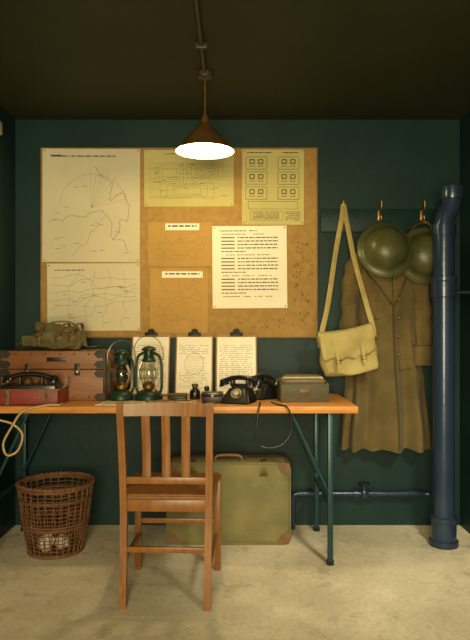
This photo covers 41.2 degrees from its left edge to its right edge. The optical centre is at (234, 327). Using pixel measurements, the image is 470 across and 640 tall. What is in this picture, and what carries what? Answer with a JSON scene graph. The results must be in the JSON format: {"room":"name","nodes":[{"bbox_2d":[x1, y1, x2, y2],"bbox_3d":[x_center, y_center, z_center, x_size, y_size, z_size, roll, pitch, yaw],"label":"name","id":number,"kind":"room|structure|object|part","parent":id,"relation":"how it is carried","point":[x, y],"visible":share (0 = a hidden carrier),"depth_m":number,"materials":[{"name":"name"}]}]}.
{"room":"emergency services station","nodes":[
{"label":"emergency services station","id":0,"kind":"room"},
{"bbox_2d":[0,106,14,538],"bbox_3d":[-1.350,-0.033,1.200,0.100,2.400,5.000,0,0,0],"label":"wall","id":1,"kind":"structure","parent":0,"point":[7,139],"depth_m":3.56,"materials":[{"name":"teal paint"}]},
{"bbox_2d":[0,0,469,119],"bbox_3d":[0.015,-1.283,1.200,2.830,0.100,5.200,0,0,0],"label":"ceiling","id":2,"kind":"structure","parent":0,"point":[60,59],"depth_m":2.84,"materials":[{"name":"paint"}]},
{"bbox_2d":[193,0,206,72],"bbox_3d":[-0.145,-1.219,0.885,0.050,0.026,4.170,0,0,0],"label":"conduit","id":3,"kind":"object","parent":2,"relation":"attached to","point":[200,45],"depth_m":2.63,"materials":[{"name":"black metal"}]},
{"bbox_2d":[176,69,233,158],"bbox_3d":[-0.145,-1.041,3.010,0.282,0.382,0.282,0,0,0],"label":"pendant lamp","id":4,"kind":"object","parent":2,"relation":"hanging from","point":[204,142],"visible":1,"depth_m":3.00,"materials":[{"name":"metal"}]},
{"bbox_3d":[-0.145,-0.919,3.010,0.282,0.137,0.282,0,0,0],"label":"lamp shade","id":5,"kind":"part","parent":4,"relation":"part of","materials":[{"name":"metal"}]},
{"bbox_3d":[-0.145,-0.916,3.010,0.282,0.133,0.282,0,0,0],"label":"lamp shade","id":6,"kind":"part","parent":4,"relation":"part of","materials":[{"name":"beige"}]},
{"bbox_3d":[-0.145,-0.913,3.010,0.062,0.099,0.062,0,0,0],"label":"bulb","id":7,"kind":"part","parent":4,"relation":"part of","materials":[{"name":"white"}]},
{"bbox_2d":[0,525,469,639],"bbox_3d":[0.015,1.217,1.200,2.830,0.100,5.200,0,0,0],"label":"floor","id":8,"kind":"structure","parent":0,"point":[384,582],"depth_m":2.79,"materials":[{"name":"concrete"}]},
{"bbox_2d":[15,471,94,559],"bbox_3d":[-0.940,0.980,3.281,0.405,0.371,0.403,0,0,0],"label":"wicker wastebasket","id":9,"kind":"object","parent":8,"relation":"on","point":[47,546],"visible":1,"depth_m":3.19,"materials":[{"name":"wicker"}]},
{"bbox_2d":[31,540,80,555],"bbox_3d":[-0.940,1.158,3.280,0.268,0.010,0.268,0,0,0],"label":"basket","id":10,"kind":"object","parent":9,"relation":"on","point":[72,552],"depth_m":3.21,"materials":[{"name":"wicker"}]},
{"bbox_2d":[116,402,221,610],"bbox_3d":[-0.283,0.739,2.815,0.425,0.856,0.470,0,0,2],"label":"dining chair","id":11,"kind":"object","parent":8,"relation":"on","point":[147,491],"visible":1,"depth_m":2.62,"materials":[{"name":"brown wood"}]},
{"bbox_3d":[-0.472,0.739,2.622,0.041,0.856,0.069,0,0,2],"label":"post","id":12,"kind":"part","parent":11,"relation":"part of","materials":[{"name":"brown wood"}]},
{"bbox_3d":[-0.469,0.947,3.032,0.030,0.440,0.030,0,0,2],"label":"leg","id":13,"kind":"part","parent":11,"relation":"part of","materials":[{"name":"brown wood"}]},
{"bbox_3d":[-0.291,0.339,2.606,0.350,0.056,0.034,0,0,2],"label":"crest rail","id":14,"kind":"part","parent":11,"relation":"part of","materials":[{"name":"brown wood"}]},
{"bbox_3d":[-0.290,0.642,2.633,0.345,0.030,0.016,0,0,2],"label":"rail","id":15,"kind":"part","parent":11,"relation":"part of","materials":[{"name":"brown wood"}]},
{"bbox_3d":[-0.283,0.714,2.842,0.425,0.020,0.415,0,0,2],"label":"seat","id":16,"kind":"part","parent":11,"relation":"part of","materials":[{"name":"brown wood"}]},
{"bbox_3d":[-0.109,0.739,2.609,0.041,0.856,0.069,0,0,2],"label":"post","id":17,"kind":"part","parent":11,"relation":"part of","materials":[{"name":"brown wood"}]},
{"bbox_3d":[-0.083,0.947,3.018,0.030,0.440,0.030,0,0,2],"label":"leg","id":18,"kind":"part","parent":11,"relation":"part of","materials":[{"name":"brown wood"}]},
{"bbox_2d":[0,393,357,565],"bbox_3d":[-0.330,0.774,3.345,1.860,0.785,0.610,0,0,0],"label":"trestle table","id":19,"kind":"object","parent":8,"relation":"on","point":[337,403],"visible":0.69,"depth_m":3.08,"materials":[{"name":"brown wood"}]},
{"bbox_3d":[-1.215,0.867,3.342,0.024,0.024,0.500,0,0,0],"label":"rail","id":20,"kind":"part","parent":19,"relation":"part of","materials":[{"name":"teal metal"}]},
{"bbox_3d":[-1.215,0.791,3.600,0.026,0.749,0.026,0,0,0],"label":"leg","id":21,"kind":"part","parent":19,"relation":"part of","materials":[{"name":"teal metal"}]},
{"bbox_2d":[0,402,63,456],"bbox_3d":[-0.995,0.491,3.048,0.292,0.245,0.135,0,0,0],"label":"cable","id":22,"kind":"object","parent":19,"relation":"on","point":[12,424],"depth_m":3.00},
{"bbox_2d":[0,371,69,405],"bbox_3d":[-1.006,0.300,3.152,0.342,0.165,0.180,0,0,0],"label":"telephone","id":23,"kind":"object","parent":19,"relation":"on","point":[25,393],"visible":0.98,"depth_m":3.07,"materials":[{"name":"red leather"}]},
{"bbox_2d":[2,375,13,382],"bbox_3d":[-1.138,0.253,3.125,0.056,0.038,0.056,-14,0,0],"label":"cup","id":24,"kind":"object","parent":23,"relation":"on","point":[7,378],"depth_m":3.11,"materials":[{"name":"black"}]},
{"bbox_2d":[48,375,59,382],"bbox_3d":[-0.902,0.253,3.125,0.056,0.038,0.056,14,0,0],"label":"cup","id":25,"kind":"object","parent":23,"relation":"on","point":[51,378],"depth_m":3.11,"materials":[{"name":"black"}]},
{"bbox_2d":[0,349,113,400],"bbox_3d":[-0.942,0.249,3.391,0.580,0.265,0.278,0,0,0],"label":"wooden chest","id":26,"kind":"object","parent":19,"relation":"on","point":[87,369],"visible":0.59,"depth_m":3.27,"materials":[{"name":"brown wood"}]},
{"bbox_2d":[15,321,95,349],"bbox_3d":[-0.966,0.040,3.376,0.444,0.160,0.229,0,0,0],"label":"bag","id":27,"kind":"object","parent":26,"relation":"on","point":[51,335],"visible":1,"depth_m":3.32,"materials":[{"name":"green fabric"}]},
{"bbox_3d":[-0.935,0.165,3.269,0.100,0.022,0.003,0,0,0],"label":"name plate","id":28,"kind":"part","parent":26,"relation":"part of","materials":[{"name":"black metal"}]},
{"bbox_3d":[-0.955,0.167,3.400,0.550,0.095,0.260,0,0,0],"label":"lid","id":29,"kind":"part","parent":26,"relation":"part of","materials":[{"name":"brown wood"}]},
{"bbox_2d":[95,401,145,405],"bbox_3d":[-0.562,0.380,3.157,0.243,0.004,0.189,0,0,9],"label":"loose papers","id":30,"kind":"object","parent":19,"relation":"on","point":[110,403],"visible":0.57,"depth_m":3.17,"materials":[{"name":"beige paper"}]},
{"bbox_2d":[107,340,135,400],"bbox_3d":[-0.605,0.223,3.330,0.137,0.318,0.137,0,0,16],"label":"hurricane lantern","id":31,"kind":"object","parent":19,"relation":"on","point":[121,372],"visible":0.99,"depth_m":3.30,"materials":[{"name":"green metal"}]},
{"bbox_3d":[-0.605,0.355,3.330,0.137,0.053,0.137,0,0,-29],"label":"fuel tank","id":32,"kind":"part","parent":31,"relation":"part of","materials":[{"name":"green metal"}]},
{"bbox_3d":[-0.605,0.307,3.330,0.063,0.047,0.063,0,0,-29],"label":"burner","id":33,"kind":"part","parent":31,"relation":"part of","materials":[{"name":"gold metal"}]},
{"bbox_3d":[-0.605,0.247,3.330,0.092,0.114,0.092,0,0,-29],"label":"globe","id":34,"kind":"part","parent":31,"relation":"part of","materials":[{"name":"clear glass"}]},
{"bbox_2d":[133,335,163,401],"bbox_3d":[-0.455,0.210,3.300,0.148,0.344,0.148,0,0,-23],"label":"hurricane lantern","id":35,"kind":"object","parent":19,"relation":"on","point":[148,373],"visible":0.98,"depth_m":3.27,"materials":[{"name":"green metal"}]},
{"bbox_3d":[-0.455,0.236,3.300,0.100,0.123,0.100,0,0,17],"label":"globe","id":36,"kind":"part","parent":35,"relation":"part of","materials":[{"name":"clear glass"}]},
{"bbox_3d":[-0.455,0.301,3.300,0.068,0.051,0.068,0,0,17],"label":"burner","id":37,"kind":"part","parent":35,"relation":"part of","materials":[{"name":"gold metal"}]},
{"bbox_3d":[-0.455,0.353,3.300,0.148,0.057,0.148,0,0,17],"label":"fuel tank","id":38,"kind":"part","parent":35,"relation":"part of","materials":[{"name":"green metal"}]},
{"bbox_2d":[130,329,170,394],"bbox_3d":[-0.487,0.192,3.595,0.222,0.376,0.102,0,0,0],"label":"clipboard","id":39,"kind":"object","parent":19,"relation":"on","point":[164,339],"visible":0.39,"depth_m":3.61,"materials":[{"name":"paper"}]},
{"bbox_2d":[135,345,164,375],"bbox_3d":[-0.489,0.221,3.586,0.173,0.252,0.001,0,-15,0],"label":"print","id":40,"kind":"object","parent":39,"relation":"attached to","point":[138,345],"depth_m":3.61},
{"bbox_3d":[-0.487,0.019,3.635,0.052,0.030,0.004,0,-15,0],"label":"clip lever","id":41,"kind":"part","parent":39,"relation":"part of","materials":[{"name":"black metal"}]},
{"bbox_2d":[149,399,195,402],"bbox_3d":[-0.315,0.368,3.145,0.240,0.026,0.150,0,0,-3],"label":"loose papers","id":42,"kind":"object","parent":19,"relation":"on","point":[161,400],"visible":0.45,"depth_m":3.14,"materials":[{"name":"beige paper"}]},
{"bbox_2d":[167,393,187,399],"bbox_3d":[-0.305,0.365,3.320,0.103,0.034,0.073,0,0,0],"label":"tin","id":43,"kind":"object","parent":19,"relation":"on","point":[171,396],"visible":0.91,"depth_m":3.29,"materials":[{"name":"green metal"}]},
{"bbox_3d":[-0.305,0.353,3.320,0.103,0.010,0.073,0,0,0],"label":"tin lid","id":44,"kind":"part","parent":43,"relation":"part of","materials":[{"name":"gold metal"}]},
{"bbox_2d":[175,329,212,394],"bbox_3d":[-0.235,0.192,3.595,0.215,0.376,0.102,0,0,0],"label":"clipboard","id":45,"kind":"object","parent":19,"relation":"on","point":[194,349],"visible":0.9,"depth_m":3.59,"materials":[{"name":"paper"}]},
{"bbox_2d":[179,345,208,375],"bbox_3d":[-0.237,0.221,3.586,0.168,0.252,0.001,0,-15,0],"label":"print","id":46,"kind":"object","parent":45,"relation":"attached to","point":[180,345],"depth_m":3.61},
{"bbox_3d":[-0.235,0.019,3.635,0.052,0.030,0.004,0,-15,0],"label":"clip lever","id":47,"kind":"part","parent":45,"relation":"part of","materials":[{"name":"black metal"}]},
{"bbox_2d":[190,384,199,399],"bbox_3d":[-0.215,0.341,3.360,0.058,0.082,0.058,0,0,0],"label":"ink bottle","id":48,"kind":"object","parent":19,"relation":"on","point":[194,392],"visible":1,"depth_m":3.34,"materials":[{"name":"black glass"}]},
{"bbox_2d":[201,391,222,402],"bbox_3d":[-0.115,0.353,3.199,0.110,0.057,0.083,0,0,0],"label":"box","id":49,"kind":"object","parent":19,"relation":"on","point":[207,396],"visible":0.94,"depth_m":3.16,"materials":[{"name":"black metal"}]},
{"bbox_3d":[-0.115,0.335,3.200,0.110,0.020,0.080,0,0,0],"label":"lid","id":50,"kind":"part","parent":49,"relation":"part of","materials":[{"name":"black metal"}]},
{"bbox_2d":[215,329,256,394],"bbox_3d":[0.008,0.192,3.595,0.238,0.376,0.102,0,0,0],"label":"clipboard","id":51,"kind":"object","parent":19,"relation":"on","point":[236,351],"visible":0.77,"depth_m":3.60,"materials":[{"name":"paper"}]},
{"bbox_2d":[220,345,251,381],"bbox_3d":[0.005,0.221,3.586,0.186,0.252,0.001,0,-15,0],"label":"print","id":52,"kind":"object","parent":51,"relation":"attached to","point":[245,367],"depth_m":3.59},
{"bbox_3d":[0.008,0.019,3.635,0.052,0.030,0.004,0,-15,0],"label":"clip lever","id":53,"kind":"part","parent":51,"relation":"part of","materials":[{"name":"black metal"}]},
{"bbox_2d":[219,375,261,404],"bbox_3d":[0.021,0.312,3.202,0.232,0.139,0.162,0,0,20],"label":"rotary telephone","id":54,"kind":"object","parent":19,"relation":"on","point":[240,393],"visible":1,"depth_m":3.18,"materials":[{"name":"black plastic"}]},
{"bbox_2d":[219,379,228,386],"bbox_3d":[-0.059,0.283,3.256,0.053,0.040,0.053,-21,-7,19],"label":"ear cup","id":55,"kind":"object","parent":54,"relation":"on","point":[223,382],"depth_m":3.24,"materials":[{"name":"black plastic"}]},
{"bbox_3d":[0.006,0.332,3.162,0.069,0.068,0.004,0,-42,20],"label":"dial plate","id":56,"kind":"part","parent":54,"relation":"part of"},
{"bbox_2d":[252,379,261,388],"bbox_3d":[0.117,0.283,3.192,0.053,0.040,0.053,21,7,19],"label":"ear cup","id":57,"kind":"object","parent":54,"relation":"on","point":[257,383],"depth_m":3.18,"materials":[{"name":"black plastic"}]},
{"bbox_2d":[251,373,277,399],"bbox_3d":[0.146,0.314,3.401,0.158,0.136,0.227,0,0,-40],"label":"rotary telephone","id":58,"kind":"object","parent":19,"relation":"on","point":[268,391],"visible":0.67,"depth_m":3.36,"materials":[{"name":"black plastic"}]},
{"bbox_2d":[271,377,277,385],"bbox_3d":[0.223,0.286,3.346,0.052,0.039,0.052,0,20,-40],"label":"ear cup","id":59,"kind":"object","parent":58,"relation":"on","point":[274,382],"depth_m":3.33,"materials":[{"name":"black plastic"}]},
{"bbox_2d":[254,401,292,448],"bbox_3d":[0.186,0.478,3.093,0.186,0.212,0.156,0,0,0],"label":"cord","id":60,"kind":"object","parent":19,"relation":"on","point":[289,435],"visible":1,"depth_m":3.02,"materials":[{"name":"black plastic"}]},
{"bbox_2d":[282,373,317,374],"bbox_3d":[0.370,0.322,3.564,0.220,0.119,0.122,0,0,-3],"label":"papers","id":61,"kind":"object","parent":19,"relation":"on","point":[282,373],"visible":0.06,"depth_m":3.54,"materials":[{"name":"paper"}]},
{"bbox_2d":[277,375,328,401],"bbox_3d":[0.355,0.319,3.299,0.250,0.127,0.183,0,0,-3],"label":"file box","id":62,"kind":"object","parent":19,"relation":"on","point":[290,388],"visible":1,"depth_m":3.21,"materials":[{"name":"grey metal"}]},
{"bbox_3d":[0.470,0.791,3.600,0.026,0.749,0.026,0,0,0],"label":"leg","id":63,"kind":"part","parent":19,"relation":"part of","materials":[{"name":"teal metal"}]},
{"bbox_3d":[0.470,0.867,3.342,0.024,0.024,0.500,0,0,0],"label":"rail","id":64,"kind":"part","parent":19,"relation":"part of","materials":[{"name":"teal metal"}]},
{"bbox_3d":[0.470,0.791,3.085,0.026,0.749,0.026,0,0,0],"label":"leg","id":65,"kind":"part","parent":19,"relation":"part of","materials":[{"name":"teal metal"}]},
{"bbox_2d":[166,453,290,543],"bbox_3d":[-0.035,0.925,3.458,0.674,0.480,0.211,0,0,0],"label":"suitcase","id":66,"kind":"object","parent":8,"relation":"on","point":[255,489],"visible":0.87,"depth_m":3.36,"materials":[{"name":"fabric"}]},
{"bbox_3d":[-0.035,0.705,3.415,0.167,0.039,0.018,0,0,0],"label":"handle","id":67,"kind":"part","parent":66,"relation":"part of","materials":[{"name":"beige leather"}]},
{"bbox_2d":[291,482,432,529],"bbox_3d":[0.755,1.033,3.621,0.856,0.266,0.206,0,0,13],"label":"pipe","id":68,"kind":"object","parent":8,"relation":"on","point":[364,493],"visible":0.84,"depth_m":3.62,"materials":[{"name":"metal"}]},
{"bbox_2d":[15,120,459,524],"bbox_3d":[0.015,-0.033,3.750,2.830,2.400,0.100,0,0,0],"label":"wall","id":69,"kind":"structure","parent":0,"point":[401,164],"depth_m":3.70,"materials":[{"name":"teal paint"}]},
{"bbox_2d":[40,148,317,337],"bbox_3d":[-0.330,-0.503,3.692,1.635,1.122,0.015,0,0,0],"label":"notice board","id":70,"kind":"object","parent":69,"relation":"attached to","point":[225,320],"visible":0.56,"depth_m":3.69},
{"bbox_3d":[-1.143,-0.503,3.691,0.010,1.102,0.014,0,0,0],"label":"frame","id":71,"kind":"part","parent":70,"relation":"part of","materials":[{"name":"brown wood"}]},
{"bbox_2d":[42,149,139,261],"bbox_3d":[-0.848,-0.722,3.678,0.575,0.667,0.007,0,0,0],"label":"map poster","id":72,"kind":"object","parent":70,"relation":"attached to","point":[91,197],"visible":1,"depth_m":3.68,"materials":[{"name":"paper"}]},
{"bbox_2d":[47,263,139,330],"bbox_3d":[-0.833,-0.182,3.678,0.547,0.398,0.007,0,0,0],"label":"map poster","id":73,"kind":"object","parent":70,"relation":"attached to","point":[99,296],"visible":0.93,"depth_m":3.68,"materials":[{"name":"paper"}]},
{"bbox_2d":[150,269,207,333],"bbox_3d":[-0.330,-0.158,3.678,0.340,0.380,0.007,1,0,0],"label":"sheet","id":74,"kind":"object","parent":70,"relation":"attached to","point":[177,305],"visible":0.9,"depth_m":3.68,"materials":[{"name":"paper"}]},
{"bbox_2d":[156,280,201,325],"bbox_3d":[-0.328,-0.148,3.680,0.278,0.286,0.001,1,0,0],"label":"print","id":75,"kind":"object","parent":74,"relation":"attached to","point":[161,280],"depth_m":3.68},
{"bbox_2d":[162,271,202,277],"bbox_3d":[-0.310,-0.314,3.675,0.240,0.038,0.003,0,0,0],"label":"label","id":76,"kind":"object","parent":74,"relation":"attached to","point":[165,274],"visible":1,"depth_m":3.68,"materials":[{"name":"paper"}]},
{"bbox_2d":[165,273,198,274],"bbox_3d":[-0.310,-0.319,3.676,0.202,0.008,0.001,0,0,0],"label":"print","id":77,"kind":"object","parent":76,"relation":"attached to","point":[165,273],"depth_m":3.68},
{"bbox_3d":[-0.330,-1.059,3.691,1.635,0.010,0.014,0,0,0],"label":"frame","id":78,"kind":"part","parent":70,"relation":"part of","materials":[{"name":"brown wood"}]},
{"bbox_2d":[148,222,210,265],"bbox_3d":[-0.326,-0.493,3.678,0.372,0.260,0.007,0,0,0],"label":"map sheet","id":79,"kind":"object","parent":70,"relation":"attached to","point":[165,247],"visible":1,"depth_m":3.68,"materials":[{"name":"paper"}]},
{"bbox_2d":[154,229,204,261],"bbox_3d":[-0.326,-0.488,3.680,0.298,0.200,0.001,0,0,0],"label":"print","id":80,"kind":"object","parent":79,"relation":"attached to","point":[160,229],"depth_m":3.68},
{"bbox_2d":[165,223,198,229],"bbox_3d":[-0.310,-0.595,3.675,0.200,0.040,0.003,0,0,0],"label":"label","id":81,"kind":"object","parent":79,"relation":"attached to","point":[168,226],"visible":1,"depth_m":3.68,"materials":[{"name":"paper"}]},
{"bbox_2d":[168,225,196,226],"bbox_3d":[-0.310,-0.600,3.676,0.168,0.009,0.001,0,0,0],"label":"print","id":82,"kind":"object","parent":81,"relation":"attached to","point":[168,225],"depth_m":3.68},
{"bbox_2d":[144,150,233,206],"bbox_3d":[-0.272,-0.882,3.678,0.527,0.334,0.007,0,0,0],"label":"diagram","id":83,"kind":"object","parent":70,"relation":"attached to","point":[171,179],"visible":0.86,"depth_m":3.68,"materials":[{"name":"paper"}]},
{"bbox_3d":[-0.330,0.053,3.691,1.635,0.010,0.014,0,0,0],"label":"frame","id":84,"kind":"part","parent":70,"relation":"part of","materials":[{"name":"brown wood"}]},
{"bbox_2d":[212,225,286,308],"bbox_3d":[0.086,-0.358,3.675,0.439,0.485,0.007,0,0,0],"label":"notice","id":85,"kind":"object","parent":70,"relation":"attached to","point":[249,263],"visible":1,"depth_m":3.68,"materials":[{"name":"paper"}]},
{"bbox_2d":[221,230,277,296],"bbox_3d":[0.082,-0.379,3.677,0.342,0.391,0.001,0,0,0],"label":"print","id":86,"kind":"object","parent":85,"relation":"attached to","point":[233,230],"depth_m":3.68},
{"bbox_2d":[242,149,303,224],"bbox_3d":[0.224,-0.830,3.678,0.364,0.443,0.007,0,0,0],"label":"chart","id":87,"kind":"object","parent":70,"relation":"attached to","point":[272,180],"visible":1,"depth_m":3.68,"materials":[{"name":"yellow paper"}]},
{"bbox_2d":[238,237,313,327],"bbox_3d":[0.241,-0.268,3.676,0.444,0.538,0.010,0,0,0],"label":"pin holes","id":88,"kind":"object","parent":70,"relation":"attached to","point":[293,237],"visible":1,"depth_m":3.67,"materials":[{"name":"brown"}]},
{"bbox_3d":[0.482,-0.503,3.691,0.010,1.102,0.014,0,0,0],"label":"frame","id":89,"kind":"part","parent":70,"relation":"part of","materials":[{"name":"brown wood"}]},
{"bbox_2d":[320,201,437,231],"bbox_3d":[0.850,-0.652,3.655,0.690,0.174,0.088,0,0,0],"label":"coat rack","id":90,"kind":"object","parent":69,"relation":"attached to","point":[360,220],"visible":0.75,"depth_m":3.68,"materials":[{"name":"teal paint"}]},
{"bbox_2d":[316,203,377,376],"bbox_3d":[0.612,-0.229,3.425,0.309,0.996,0.284,0,0,-43],"label":"shoulder bag","id":91,"kind":"object","parent":90,"relation":"hanging from","point":[351,351],"visible":1,"depth_m":3.39,"materials":[{"name":"beige fabric"}]},
{"bbox_2d":[357,223,413,277],"bbox_3d":[0.832,-0.429,3.437,0.252,0.310,0.240,0,0,-42],"label":"helmet","id":92,"kind":"object","parent":90,"relation":"hanging from","point":[385,250],"visible":1,"depth_m":3.38,"materials":[{"name":"paint"}]},
{"bbox_2d":[339,221,432,453],"bbox_3d":[0.872,0.039,3.585,0.544,1.332,0.187,0,0,2],"label":"army greatcoat","id":93,"kind":"object","parent":90,"relation":"hanging from","point":[390,399],"visible":0.63,"depth_m":3.56,"materials":[{"name":"fabric"}]},
{"bbox_2d":[403,221,432,283],"bbox_3d":[1.064,-0.433,3.521,0.252,0.375,0.223,0,0,37],"label":"helmet","id":94,"kind":"object","parent":90,"relation":"hanging from","point":[420,271],"visible":0.43,"depth_m":3.45,"materials":[{"name":"paint"}]},
{"bbox_2d":[460,111,469,533],"bbox_3d":[1.380,-0.033,1.200,0.100,2.400,5.000,0,0,0],"label":"wall","id":95,"kind":"structure","parent":0,"point":[465,120],"depth_m":3.62,"materials":[{"name":"teal paint"}]},
{"bbox_2d":[429,184,469,549],"bbox_3d":[1.186,0.203,3.360,0.284,1.929,0.156,0,0,0],"label":"vertical drainpipe","id":96,"kind":"object","parent":95,"relation":"attached to","point":[444,291],"visible":1,"depth_m":3.31,"materials":[{"name":"metal"}]},
{"bbox_2d":[431,223,455,236],"bbox_3d":[1.122,-0.525,3.360,0.128,0.064,0.128,0,0,0],"label":"socket","id":97,"kind":"object","parent":96,"relation":"attached to","point":[437,229],"depth_m":3.31,"materials":[{"name":"paint"}]},
{"bbox_2d":[440,184,463,200],"bbox_3d":[1.167,-0.725,3.360,0.124,0.074,0.124,0,0,0],"label":"socket","id":98,"kind":"object","parent":96,"relation":"attached to","point":[450,192],"depth_m":3.31,"materials":[{"name":"paint"}]}
]}

